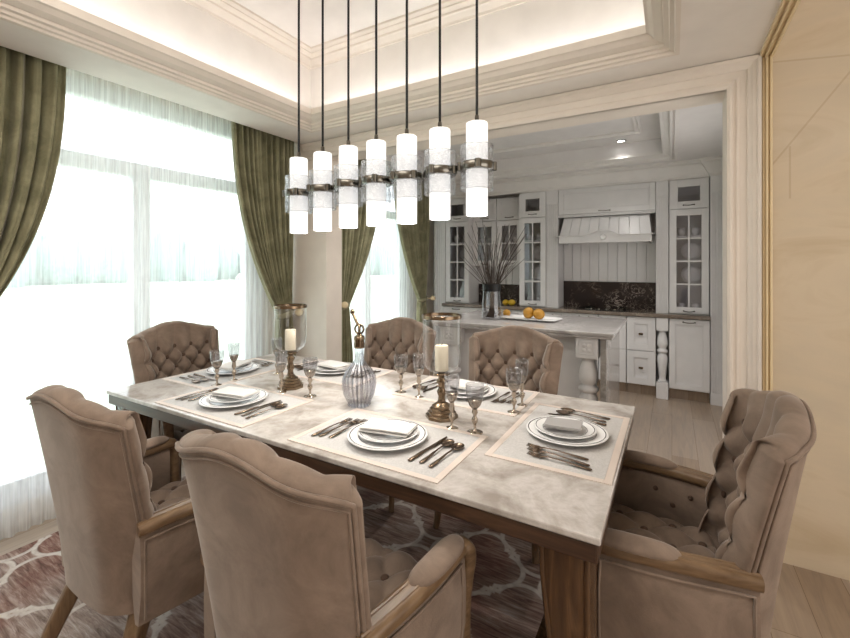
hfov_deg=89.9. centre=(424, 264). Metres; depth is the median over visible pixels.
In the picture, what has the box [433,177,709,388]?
wall
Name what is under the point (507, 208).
upper cabinet
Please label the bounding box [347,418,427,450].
dinner plate
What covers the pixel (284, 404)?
bowl
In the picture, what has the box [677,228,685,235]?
cup
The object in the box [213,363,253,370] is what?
plate
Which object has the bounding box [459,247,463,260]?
plate
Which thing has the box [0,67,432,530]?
wall
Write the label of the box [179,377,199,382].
spoon
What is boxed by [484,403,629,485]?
placemat
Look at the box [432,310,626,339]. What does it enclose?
island countertop
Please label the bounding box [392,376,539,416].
placemat
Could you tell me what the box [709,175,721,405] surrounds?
pilaster
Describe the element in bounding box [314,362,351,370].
plate
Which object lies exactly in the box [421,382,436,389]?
spoon
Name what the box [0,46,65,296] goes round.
curtain
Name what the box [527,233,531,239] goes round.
cup
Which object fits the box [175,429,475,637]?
armchair
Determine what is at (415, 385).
spoon
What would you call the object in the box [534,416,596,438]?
plate
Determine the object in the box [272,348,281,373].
wine glass
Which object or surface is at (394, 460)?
placemat
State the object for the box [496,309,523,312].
base cabinet
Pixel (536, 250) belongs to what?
plate
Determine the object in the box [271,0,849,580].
wall
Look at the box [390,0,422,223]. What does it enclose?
pendant light
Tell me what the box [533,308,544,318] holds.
quince
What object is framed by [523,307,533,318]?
quince
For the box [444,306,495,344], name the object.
base cabinet
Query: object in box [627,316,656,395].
base cabinet
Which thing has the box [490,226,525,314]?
twig
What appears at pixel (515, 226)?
twig
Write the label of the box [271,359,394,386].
placemat
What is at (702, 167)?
crown molding
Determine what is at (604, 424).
knife
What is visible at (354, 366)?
dinner plate
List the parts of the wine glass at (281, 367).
stem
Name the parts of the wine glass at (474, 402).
stem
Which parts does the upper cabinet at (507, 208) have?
door, door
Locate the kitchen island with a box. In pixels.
[432,310,626,403]
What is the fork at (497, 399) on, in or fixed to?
on the placemat at (431, 395)
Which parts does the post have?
turned post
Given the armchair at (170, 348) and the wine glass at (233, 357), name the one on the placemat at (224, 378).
the wine glass at (233, 357)
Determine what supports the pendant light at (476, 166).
hanging from the ceiling at (711, 31)
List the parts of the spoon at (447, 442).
handle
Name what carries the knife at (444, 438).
on the placemat at (394, 460)
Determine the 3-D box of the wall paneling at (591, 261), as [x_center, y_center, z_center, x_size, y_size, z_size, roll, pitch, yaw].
[2.140,-0.190,4.982,0.998,0.770,0.012,0,0,30]
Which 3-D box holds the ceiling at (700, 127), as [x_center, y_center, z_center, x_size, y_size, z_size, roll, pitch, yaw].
[0.942,-1.165,4.147,3.470,0.240,2.720,0,0,30]
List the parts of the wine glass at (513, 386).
stem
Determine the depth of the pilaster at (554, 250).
5.01 m
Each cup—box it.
[211,360,222,368]
[229,354,238,361]
[273,349,280,355]
[276,363,285,371]
[304,368,315,377]
[395,365,406,374]
[414,367,423,375]
[446,391,457,402]
[467,396,482,409]
[507,381,520,391]
[517,373,527,382]
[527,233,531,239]
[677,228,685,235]
[677,303,685,306]
[691,227,699,234]
[691,303,699,307]
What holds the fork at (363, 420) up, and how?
on the placemat at (394, 460)
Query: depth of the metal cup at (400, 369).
2.04 m
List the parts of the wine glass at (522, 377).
stem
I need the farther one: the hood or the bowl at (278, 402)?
the hood
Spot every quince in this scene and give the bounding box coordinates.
[503,309,510,315]
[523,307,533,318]
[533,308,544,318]
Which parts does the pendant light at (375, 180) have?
rod, lamp shade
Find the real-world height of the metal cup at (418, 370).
0.039 m
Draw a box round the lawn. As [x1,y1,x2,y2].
[0,273,394,480]
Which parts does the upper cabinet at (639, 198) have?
light rail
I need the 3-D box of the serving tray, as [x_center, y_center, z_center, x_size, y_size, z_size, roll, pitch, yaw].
[0.918,0.465,3.698,0.500,0.020,0.270,0,0,34]
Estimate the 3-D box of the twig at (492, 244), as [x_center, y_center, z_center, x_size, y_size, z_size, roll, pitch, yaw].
[0.595,0.134,3.774,0.010,0.642,0.121,0,0,15]
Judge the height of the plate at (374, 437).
0.016 m
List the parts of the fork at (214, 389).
handle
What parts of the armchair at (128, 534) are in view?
leg, backrest, arm panel, leg, armrest, armrest, arm panel, seat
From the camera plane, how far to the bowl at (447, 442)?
1.45 m
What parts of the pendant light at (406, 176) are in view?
rod, lamp shade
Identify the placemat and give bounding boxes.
[155,382,314,427]
[162,358,296,388]
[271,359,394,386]
[287,408,487,483]
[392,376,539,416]
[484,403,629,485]
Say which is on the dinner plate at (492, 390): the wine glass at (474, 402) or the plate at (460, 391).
the plate at (460, 391)
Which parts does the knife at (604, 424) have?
handle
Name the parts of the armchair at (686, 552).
arm panel, seat, armrest, arm panel, armrest, backrest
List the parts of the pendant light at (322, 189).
lamp shade, rod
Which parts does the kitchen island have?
turned post, turned post, panel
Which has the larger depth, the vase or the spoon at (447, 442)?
the vase
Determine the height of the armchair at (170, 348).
1.006 m
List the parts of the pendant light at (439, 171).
lamp shade, rod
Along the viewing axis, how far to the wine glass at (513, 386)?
1.77 m
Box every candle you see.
[285,329,295,350]
[435,344,447,371]
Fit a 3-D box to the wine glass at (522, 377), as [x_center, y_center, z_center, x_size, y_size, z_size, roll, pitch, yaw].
[0.425,0.514,1.865,0.057,0.200,0.057,0,0,30]
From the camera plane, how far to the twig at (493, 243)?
3.65 m
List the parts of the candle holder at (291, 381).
stem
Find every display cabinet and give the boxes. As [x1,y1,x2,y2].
[446,198,478,302]
[519,191,545,306]
[669,177,708,314]
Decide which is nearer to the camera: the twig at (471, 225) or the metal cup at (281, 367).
the metal cup at (281, 367)
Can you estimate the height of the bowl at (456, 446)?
0.008 m
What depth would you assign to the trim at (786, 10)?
1.74 m
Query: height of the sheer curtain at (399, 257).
2.490 m
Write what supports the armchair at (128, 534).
on the rug
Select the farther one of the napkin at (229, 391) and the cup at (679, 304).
the cup at (679, 304)
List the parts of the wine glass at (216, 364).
stem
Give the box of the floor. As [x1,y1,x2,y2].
[0,360,849,637]
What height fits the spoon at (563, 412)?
0.008 m
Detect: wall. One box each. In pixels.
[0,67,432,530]
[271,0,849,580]
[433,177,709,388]
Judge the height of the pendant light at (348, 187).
1.365 m
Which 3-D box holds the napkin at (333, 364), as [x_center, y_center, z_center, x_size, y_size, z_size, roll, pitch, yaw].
[-0.528,0.574,2.455,0.187,0.016,0.111,0,0,38]
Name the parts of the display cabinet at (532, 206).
door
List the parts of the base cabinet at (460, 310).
door, door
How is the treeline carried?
on the lawn
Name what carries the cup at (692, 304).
in the display cabinet at (688, 198)
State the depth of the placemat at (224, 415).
1.83 m
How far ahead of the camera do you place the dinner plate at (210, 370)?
2.42 m
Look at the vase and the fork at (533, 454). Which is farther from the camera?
the vase
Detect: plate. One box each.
[198,388,267,407]
[205,363,258,373]
[208,388,260,402]
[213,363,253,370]
[309,362,358,373]
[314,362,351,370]
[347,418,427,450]
[358,419,418,442]
[437,381,496,397]
[445,381,488,393]
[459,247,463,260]
[459,266,463,278]
[526,415,608,445]
[531,245,539,259]
[531,265,539,279]
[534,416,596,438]
[681,242,700,258]
[681,265,700,282]
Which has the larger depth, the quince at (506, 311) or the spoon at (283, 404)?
the quince at (506, 311)
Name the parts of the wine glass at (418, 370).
stem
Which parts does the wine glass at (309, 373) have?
stem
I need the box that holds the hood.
[556,214,653,244]
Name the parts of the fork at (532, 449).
handle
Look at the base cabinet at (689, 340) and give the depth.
4.28 m
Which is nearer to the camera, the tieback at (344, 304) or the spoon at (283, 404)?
the spoon at (283, 404)
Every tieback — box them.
[268,309,302,315]
[342,302,347,307]
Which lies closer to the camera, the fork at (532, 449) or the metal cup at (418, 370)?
the fork at (532, 449)
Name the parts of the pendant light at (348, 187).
rod, lamp shade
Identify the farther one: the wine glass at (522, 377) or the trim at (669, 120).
the trim at (669, 120)
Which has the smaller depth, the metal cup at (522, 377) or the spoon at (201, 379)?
the metal cup at (522, 377)
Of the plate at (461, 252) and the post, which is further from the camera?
the plate at (461, 252)
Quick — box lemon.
[508,299,514,305]
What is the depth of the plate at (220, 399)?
1.88 m
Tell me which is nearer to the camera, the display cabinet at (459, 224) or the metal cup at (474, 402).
the metal cup at (474, 402)
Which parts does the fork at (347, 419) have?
handle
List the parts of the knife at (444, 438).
handle, blade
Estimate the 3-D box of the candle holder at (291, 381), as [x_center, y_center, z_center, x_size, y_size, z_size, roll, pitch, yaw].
[-0.676,0.407,2.143,0.162,0.414,0.162,0,0,30]
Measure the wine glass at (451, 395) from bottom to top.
0.200 m
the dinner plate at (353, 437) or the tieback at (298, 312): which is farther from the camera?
the tieback at (298, 312)
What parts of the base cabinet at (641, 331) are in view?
drawer, drawer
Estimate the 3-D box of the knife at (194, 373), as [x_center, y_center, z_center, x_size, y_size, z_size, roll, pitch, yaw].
[-1.195,0.607,2.309,0.226,0.006,0.016,0,0,36]
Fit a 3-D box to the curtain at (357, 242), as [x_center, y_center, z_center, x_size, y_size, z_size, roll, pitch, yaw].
[-0.700,0.110,4.195,0.130,2.470,0.884,0,0,30]
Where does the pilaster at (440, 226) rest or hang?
on the floor
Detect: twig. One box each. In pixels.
[471,225,489,297]
[487,245,490,304]
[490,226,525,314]
[491,243,493,302]
[492,226,515,304]
[492,244,492,283]
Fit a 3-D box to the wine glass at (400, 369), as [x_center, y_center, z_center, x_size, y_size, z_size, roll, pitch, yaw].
[-0.116,0.525,2.057,0.069,0.178,0.069,0,0,30]
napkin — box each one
[209,386,259,398]
[219,360,251,369]
[315,360,349,369]
[357,417,417,437]
[445,378,488,391]
[543,417,582,432]
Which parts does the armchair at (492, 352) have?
leg, backrest, leg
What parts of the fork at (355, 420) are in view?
handle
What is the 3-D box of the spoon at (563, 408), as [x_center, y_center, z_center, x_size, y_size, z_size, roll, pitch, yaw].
[0.651,0.605,1.738,0.196,0.008,0.041,0,0,35]
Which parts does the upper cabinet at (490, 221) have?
door, door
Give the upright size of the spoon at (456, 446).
0.008 m
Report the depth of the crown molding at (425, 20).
2.67 m
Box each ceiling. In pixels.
[0,0,781,143]
[386,103,721,184]
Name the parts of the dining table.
leg, frame, leg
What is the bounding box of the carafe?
[342,309,375,407]
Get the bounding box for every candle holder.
[274,303,306,390]
[422,312,461,422]
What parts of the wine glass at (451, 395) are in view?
stem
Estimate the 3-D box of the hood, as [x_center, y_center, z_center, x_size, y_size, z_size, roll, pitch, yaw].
[2.026,-0.393,4.787,0.987,0.296,0.426,0,0,30]
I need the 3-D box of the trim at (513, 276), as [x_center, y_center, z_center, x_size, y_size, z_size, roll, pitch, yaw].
[1.027,0.135,5.657,0.660,0.240,0.018,0,0,30]
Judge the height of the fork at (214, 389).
0.008 m
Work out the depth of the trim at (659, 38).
2.17 m
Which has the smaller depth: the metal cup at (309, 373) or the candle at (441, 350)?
the candle at (441, 350)
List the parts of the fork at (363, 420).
handle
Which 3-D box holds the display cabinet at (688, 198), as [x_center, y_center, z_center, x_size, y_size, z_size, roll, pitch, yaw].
[2.753,-0.186,4.453,0.347,1.377,0.369,0,0,30]
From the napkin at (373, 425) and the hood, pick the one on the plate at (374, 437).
the napkin at (373, 425)
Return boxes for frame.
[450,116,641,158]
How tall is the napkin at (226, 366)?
0.016 m
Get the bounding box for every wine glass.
[211,358,223,385]
[228,343,239,380]
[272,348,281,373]
[275,351,286,392]
[303,358,317,397]
[394,363,406,392]
[414,364,424,397]
[444,374,459,429]
[465,384,483,434]
[507,370,521,414]
[515,358,528,406]
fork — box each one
[175,388,218,399]
[181,390,215,399]
[311,418,352,435]
[318,418,359,435]
[329,419,367,437]
[491,391,510,402]
[498,392,518,402]
[527,443,588,459]
[527,446,589,465]
[527,451,591,470]
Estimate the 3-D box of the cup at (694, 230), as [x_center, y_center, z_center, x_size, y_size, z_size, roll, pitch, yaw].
[2.788,-0.344,4.394,0.076,0.085,0.076,0,0,-27]
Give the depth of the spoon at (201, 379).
2.26 m
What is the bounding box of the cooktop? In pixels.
[576,306,633,311]
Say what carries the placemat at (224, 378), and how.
on the dining table
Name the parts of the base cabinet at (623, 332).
drawer, drawer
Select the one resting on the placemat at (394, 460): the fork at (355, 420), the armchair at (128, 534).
the fork at (355, 420)
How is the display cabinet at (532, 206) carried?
on the countertop at (564, 309)
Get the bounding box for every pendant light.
[283,0,312,233]
[306,0,338,231]
[333,0,362,228]
[358,0,393,226]
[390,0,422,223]
[423,0,456,220]
[457,0,496,216]
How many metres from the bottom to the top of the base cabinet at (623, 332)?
0.830 m
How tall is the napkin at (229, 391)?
0.016 m
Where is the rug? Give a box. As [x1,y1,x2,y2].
[0,476,543,637]
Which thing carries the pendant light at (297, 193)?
hanging from the ceiling at (711, 31)
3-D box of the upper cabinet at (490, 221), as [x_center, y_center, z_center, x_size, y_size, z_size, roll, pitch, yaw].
[0.823,-0.420,5.642,0.331,0.870,0.249,0,0,30]
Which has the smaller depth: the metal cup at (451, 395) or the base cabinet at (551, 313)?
the metal cup at (451, 395)
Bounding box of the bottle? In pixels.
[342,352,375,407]
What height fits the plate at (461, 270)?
0.187 m
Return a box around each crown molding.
[183,0,531,69]
[450,155,721,198]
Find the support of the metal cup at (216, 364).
on the wine glass at (216, 364)
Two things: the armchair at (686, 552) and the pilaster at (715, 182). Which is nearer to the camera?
the armchair at (686, 552)
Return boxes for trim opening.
[301,54,760,402]
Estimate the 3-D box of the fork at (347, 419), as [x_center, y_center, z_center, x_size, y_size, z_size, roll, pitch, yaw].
[-0.348,0.605,1.599,0.025,0.008,0.198,0,0,34]
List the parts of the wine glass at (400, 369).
stem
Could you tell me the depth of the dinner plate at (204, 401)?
1.86 m
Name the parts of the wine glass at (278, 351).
stem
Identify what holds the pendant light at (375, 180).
hanging from the ceiling at (711, 31)
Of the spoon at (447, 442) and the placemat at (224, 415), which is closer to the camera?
the spoon at (447, 442)
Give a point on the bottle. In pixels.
(355, 352)
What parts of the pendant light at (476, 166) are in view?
rod, lamp shade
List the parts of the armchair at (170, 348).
arm panel, armrest, backrest, leg, seat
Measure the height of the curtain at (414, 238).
2.470 m
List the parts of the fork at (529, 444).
handle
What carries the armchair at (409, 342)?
on the rug
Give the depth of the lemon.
5.25 m
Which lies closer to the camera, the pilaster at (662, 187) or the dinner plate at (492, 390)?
the dinner plate at (492, 390)
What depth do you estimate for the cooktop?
4.78 m
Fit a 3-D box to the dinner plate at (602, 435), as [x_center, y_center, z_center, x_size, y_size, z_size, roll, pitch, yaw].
[0.509,0.600,1.537,0.284,0.016,0.284,0,0,30]
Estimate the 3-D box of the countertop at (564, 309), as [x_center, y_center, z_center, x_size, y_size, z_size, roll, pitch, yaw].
[1.610,0.523,5.074,2.957,0.040,0.444,0,0,30]
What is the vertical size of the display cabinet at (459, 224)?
1.377 m
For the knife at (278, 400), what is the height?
0.006 m
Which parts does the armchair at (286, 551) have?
armrest, arm panel, backrest, seat, armrest, arm panel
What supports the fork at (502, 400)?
on the placemat at (431, 395)
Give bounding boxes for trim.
[0,0,680,132]
[386,109,679,183]
[479,266,518,284]
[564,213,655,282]
[572,214,646,281]
[760,0,800,58]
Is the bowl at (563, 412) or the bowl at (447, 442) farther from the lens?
the bowl at (563, 412)
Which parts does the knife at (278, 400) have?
handle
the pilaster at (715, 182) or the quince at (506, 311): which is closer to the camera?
the quince at (506, 311)
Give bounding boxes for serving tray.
[501,314,562,321]
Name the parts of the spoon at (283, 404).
handle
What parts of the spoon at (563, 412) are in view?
handle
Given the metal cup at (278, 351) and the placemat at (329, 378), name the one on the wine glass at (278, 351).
the metal cup at (278, 351)
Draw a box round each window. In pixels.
[0,75,262,510]
[360,175,406,364]
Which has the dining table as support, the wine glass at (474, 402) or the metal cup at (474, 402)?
the wine glass at (474, 402)
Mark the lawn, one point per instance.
(64, 363)
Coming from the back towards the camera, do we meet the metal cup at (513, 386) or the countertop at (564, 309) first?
the countertop at (564, 309)
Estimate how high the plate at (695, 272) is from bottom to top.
0.187 m
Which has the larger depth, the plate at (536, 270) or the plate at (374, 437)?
the plate at (536, 270)
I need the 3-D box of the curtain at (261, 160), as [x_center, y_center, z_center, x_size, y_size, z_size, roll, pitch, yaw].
[-1.225,0.110,3.289,0.124,2.470,0.625,0,0,30]
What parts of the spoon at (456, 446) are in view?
handle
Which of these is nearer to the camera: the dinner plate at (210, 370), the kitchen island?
the dinner plate at (210, 370)
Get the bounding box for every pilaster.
[434,221,445,365]
[546,190,563,307]
[656,181,668,312]
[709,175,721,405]
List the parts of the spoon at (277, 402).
handle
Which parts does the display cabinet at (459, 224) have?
door, door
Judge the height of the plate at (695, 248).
0.187 m
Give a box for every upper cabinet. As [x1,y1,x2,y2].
[473,199,496,265]
[497,197,519,265]
[558,182,655,217]
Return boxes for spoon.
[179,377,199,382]
[188,375,208,380]
[241,401,282,415]
[246,403,287,418]
[412,379,435,387]
[419,439,454,462]
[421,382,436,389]
[428,443,463,467]
[556,410,605,421]
[560,407,609,419]
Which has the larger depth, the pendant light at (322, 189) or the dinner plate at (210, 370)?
the dinner plate at (210, 370)
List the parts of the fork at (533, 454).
handle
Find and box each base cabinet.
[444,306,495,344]
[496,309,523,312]
[544,312,598,386]
[599,315,626,391]
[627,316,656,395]
[669,318,709,402]
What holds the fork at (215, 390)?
on the placemat at (224, 415)
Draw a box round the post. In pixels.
[656,318,667,399]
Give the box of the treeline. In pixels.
[7,222,394,287]
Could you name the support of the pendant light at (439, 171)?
hanging from the ceiling at (711, 31)
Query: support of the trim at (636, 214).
attached to the wall at (633, 295)
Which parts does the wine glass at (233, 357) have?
stem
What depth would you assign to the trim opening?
2.04 m
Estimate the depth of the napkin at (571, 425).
1.51 m
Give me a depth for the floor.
2.27 m
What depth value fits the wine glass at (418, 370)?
1.97 m
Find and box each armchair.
[26,385,204,637]
[127,321,219,480]
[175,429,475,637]
[363,317,436,512]
[433,325,563,563]
[597,388,816,637]
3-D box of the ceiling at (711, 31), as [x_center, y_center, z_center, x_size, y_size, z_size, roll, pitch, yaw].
[0.057,-1.353,0.198,5.900,0.744,5.000,0,0,30]
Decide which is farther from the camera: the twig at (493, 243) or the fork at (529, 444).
the twig at (493, 243)
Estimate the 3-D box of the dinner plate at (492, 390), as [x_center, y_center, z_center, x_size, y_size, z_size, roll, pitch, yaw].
[0.200,0.600,2.040,0.284,0.016,0.284,0,0,30]
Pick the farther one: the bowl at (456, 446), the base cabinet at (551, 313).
the base cabinet at (551, 313)
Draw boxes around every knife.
[193,373,214,379]
[234,400,280,414]
[408,436,446,460]
[548,413,606,425]
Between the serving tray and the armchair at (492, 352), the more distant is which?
the serving tray
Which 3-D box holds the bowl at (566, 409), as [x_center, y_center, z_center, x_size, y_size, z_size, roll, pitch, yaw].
[0.596,0.606,1.777,0.060,0.008,0.041,0,0,35]
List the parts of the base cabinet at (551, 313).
door, door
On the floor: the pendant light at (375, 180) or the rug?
the rug
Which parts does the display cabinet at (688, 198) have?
door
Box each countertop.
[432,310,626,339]
[442,302,710,320]
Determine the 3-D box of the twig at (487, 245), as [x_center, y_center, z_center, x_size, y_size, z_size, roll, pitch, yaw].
[0.545,0.103,3.646,0.014,0.704,0.194,0,0,21]
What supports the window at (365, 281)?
in the wall at (21, 511)
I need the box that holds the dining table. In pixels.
[106,353,634,637]
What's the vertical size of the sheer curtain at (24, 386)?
2.490 m
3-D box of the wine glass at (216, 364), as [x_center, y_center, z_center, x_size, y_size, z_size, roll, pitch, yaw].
[-1.063,0.525,2.176,0.069,0.178,0.069,0,0,30]
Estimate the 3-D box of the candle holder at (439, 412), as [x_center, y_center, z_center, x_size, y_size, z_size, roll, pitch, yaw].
[0.068,0.407,1.724,0.162,0.414,0.162,0,0,30]
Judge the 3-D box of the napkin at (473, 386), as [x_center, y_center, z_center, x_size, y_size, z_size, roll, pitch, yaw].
[0.198,0.574,2.034,0.187,0.016,0.111,0,0,40]
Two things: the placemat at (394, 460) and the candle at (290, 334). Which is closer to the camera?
the placemat at (394, 460)
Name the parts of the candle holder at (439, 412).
stem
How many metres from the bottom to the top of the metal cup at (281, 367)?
0.039 m
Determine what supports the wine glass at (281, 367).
on the dining table
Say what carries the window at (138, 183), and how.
in the wall at (21, 511)
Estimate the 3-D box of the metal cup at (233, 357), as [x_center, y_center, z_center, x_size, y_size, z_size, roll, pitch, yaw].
[-1.018,0.499,2.271,0.047,0.039,0.047,0,0,30]
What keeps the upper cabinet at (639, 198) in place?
attached to the wall at (633, 295)
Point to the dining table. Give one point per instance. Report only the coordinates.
(567, 516)
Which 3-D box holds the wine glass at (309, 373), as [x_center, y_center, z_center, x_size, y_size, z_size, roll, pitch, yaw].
[-0.538,0.525,1.994,0.069,0.178,0.069,0,0,30]
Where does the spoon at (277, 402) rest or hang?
on the placemat at (224, 415)
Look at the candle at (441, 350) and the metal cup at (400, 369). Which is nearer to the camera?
the candle at (441, 350)
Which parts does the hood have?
moulding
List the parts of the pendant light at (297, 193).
rod, lamp shade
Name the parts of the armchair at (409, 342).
leg, backrest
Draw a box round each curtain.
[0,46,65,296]
[0,70,269,537]
[231,121,295,355]
[342,159,375,362]
[353,189,414,365]
[393,169,429,325]
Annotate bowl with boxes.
[270,401,282,405]
[275,403,287,407]
[441,439,454,445]
[451,443,463,449]
[556,410,569,414]
[560,407,574,411]
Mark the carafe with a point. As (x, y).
(359, 343)

